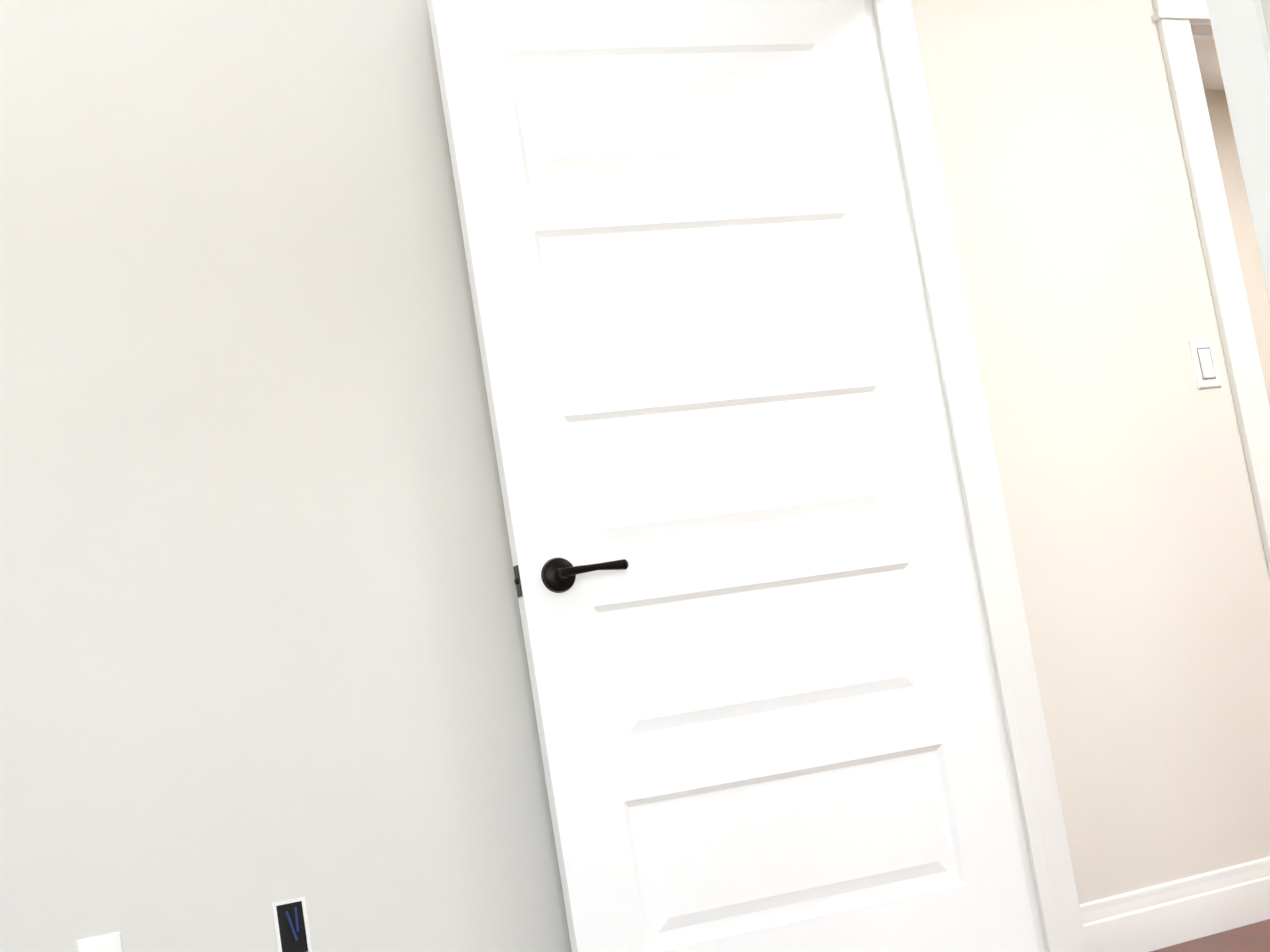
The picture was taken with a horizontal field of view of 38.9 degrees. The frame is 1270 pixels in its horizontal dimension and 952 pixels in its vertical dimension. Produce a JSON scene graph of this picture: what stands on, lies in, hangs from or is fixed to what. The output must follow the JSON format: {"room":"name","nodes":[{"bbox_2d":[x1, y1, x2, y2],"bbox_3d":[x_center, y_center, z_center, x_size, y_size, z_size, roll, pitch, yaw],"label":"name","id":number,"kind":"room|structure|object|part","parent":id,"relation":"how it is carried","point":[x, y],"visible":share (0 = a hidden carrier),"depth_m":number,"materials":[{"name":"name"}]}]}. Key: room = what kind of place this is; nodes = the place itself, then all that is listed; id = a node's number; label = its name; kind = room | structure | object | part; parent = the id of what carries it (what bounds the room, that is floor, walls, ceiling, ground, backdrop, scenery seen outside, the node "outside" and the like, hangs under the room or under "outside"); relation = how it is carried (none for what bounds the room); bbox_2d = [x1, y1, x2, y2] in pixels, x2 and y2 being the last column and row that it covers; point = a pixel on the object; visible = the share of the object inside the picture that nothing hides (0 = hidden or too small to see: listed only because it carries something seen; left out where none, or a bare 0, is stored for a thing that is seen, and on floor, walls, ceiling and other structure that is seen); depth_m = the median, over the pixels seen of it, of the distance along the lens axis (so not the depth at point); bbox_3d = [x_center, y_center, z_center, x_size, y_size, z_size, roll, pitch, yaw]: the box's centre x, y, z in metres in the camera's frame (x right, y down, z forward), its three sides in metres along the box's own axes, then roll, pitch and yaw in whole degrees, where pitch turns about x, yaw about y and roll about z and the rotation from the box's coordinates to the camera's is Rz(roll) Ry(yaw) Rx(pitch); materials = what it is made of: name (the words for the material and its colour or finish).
{"room":"bedroom","nodes":[
{"label":"bedroom","id":0,"kind":"room"},
{"bbox_2d":[0,0,571,951],"bbox_3d":[0.775,-0.333,3.951,8.140,2.720,0.120,-6,-8,-27],"label":"wall","id":1,"kind":"structure","parent":0,"point":[262,646],"depth_m":3.11,"materials":[{"name":"paint"}]},
{"bbox_2d":[76,931,122,951],"bbox_3d":[-0.845,0.788,2.857,0.070,0.115,0.008,-6,-8,-27],"label":"electrical outlet","id":2,"kind":"object","parent":1,"relation":"attached to","point":[111,942],"visible":1,"depth_m":2.86,"materials":[{"name":"white plastic"}]},
{"bbox_2d":[272,897,311,951],"bbox_3d":[-0.571,0.754,2.999,0.056,0.096,0.009,-6,-8,-27],"label":"outlet","id":3,"kind":"object","parent":1,"relation":"attached to","point":[291,924],"visible":1,"depth_m":3.00,"materials":[{"name":"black plastic"}]},
{"bbox_2d":[910,0,1269,903],"bbox_3d":[1.565,-0.419,4.285,2.180,2.720,0.004,-6,-8,-27],"label":"wall","id":4,"kind":"structure","parent":0,"point":[1132,524],"depth_m":3.96,"materials":[{"name":"paint"}]},
{"bbox_2d":[1080,857,1269,951],"bbox_3d":[1.183,0.913,3.804,0.835,0.125,0.036,-6,-8,-27],"label":"baseboard","id":5,"kind":"structure","parent":4,"relation":"attached to","point":[1163,915],"depth_m":3.74,"materials":[{"name":"paint"}]},
{"bbox_2d":[1188,339,1220,389],"bbox_3d":[1.306,-0.257,4.117,0.070,0.115,0.010,-6,-8,-27],"label":"light switch","id":6,"kind":"object","parent":4,"relation":"attached to","point":[1204,364],"visible":1,"depth_m":4.11,"materials":[{"name":"white plastic"}]},
{"bbox_2d":[1151,0,1269,575],"bbox_3d":[1.839,-0.165,4.437,1.134,2.184,0.200,-6,-8,-27],"label":"door frame","id":7,"kind":"structure","parent":4,"relation":"attached to","point":[1185,31],"depth_m":4.19,"materials":[{"name":"paint"}]},
{"bbox_2d":[1150,919,1269,951],"bbox_3d":[3.107,0.706,3.737,4.375,0.094,6.340,-6,-8,-27],"label":"floor","id":8,"kind":"structure","parent":0,"point":[1254,937],"depth_m":3.72,"materials":[{"name":"brown wood"}]},
{"bbox_2d":[1196,49,1224,89],"bbox_3d":[0.987,-1.906,3.232,8.140,0.120,6.340,-6,-8,-27],"label":"ceiling","id":9,"kind":"structure","parent":0,"point":[1210,70],"depth_m":6.99,"materials":[{"name":"paint"}]},
{"bbox_2d":[1204,90,1269,406],"bbox_3d":[1.687,-0.134,6.733,4.040,2.720,0.120,-6,-8,-27],"label":"wall","id":10,"kind":"structure","parent":0,"point":[1239,209],"depth_m":7.21,"materials":[{"name":"paint"}]},
{"bbox_2d":[1261,0,1269,40],"bbox_3d":[1.434,-0.689,1.946,0.120,2.720,4.120,-6,-8,-27],"label":"wall","id":11,"kind":"structure","parent":0,"point":[1266,6],"depth_m":2.74,"materials":[{"name":"paint"}]},
{"bbox_2d":[864,0,1269,951],"bbox_3d":[0.850,-0.159,3.200,0.196,2.184,1.142,-6,-8,-27],"label":"door frame","id":12,"kind":"structure","parent":11,"relation":"attached to","point":[1240,38],"depth_m":3.57,"materials":[{"name":"paint"}]},
{"bbox_2d":[427,0,1038,951],"bbox_3d":[0.194,0.034,3.379,0.915,2.022,0.147,-7,-8,-21],"label":"door","id":13,"kind":"structure","parent":12,"relation":"in","point":[763,698],"depth_m":3.36,"materials":[{"name":"paint"}]},
{"bbox_3d":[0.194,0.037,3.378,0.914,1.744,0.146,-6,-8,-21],"label":"door hardware","id":14,"kind":"part","parent":13,"relation":"part of","materials":[{"name":"black metal"}]}
]}

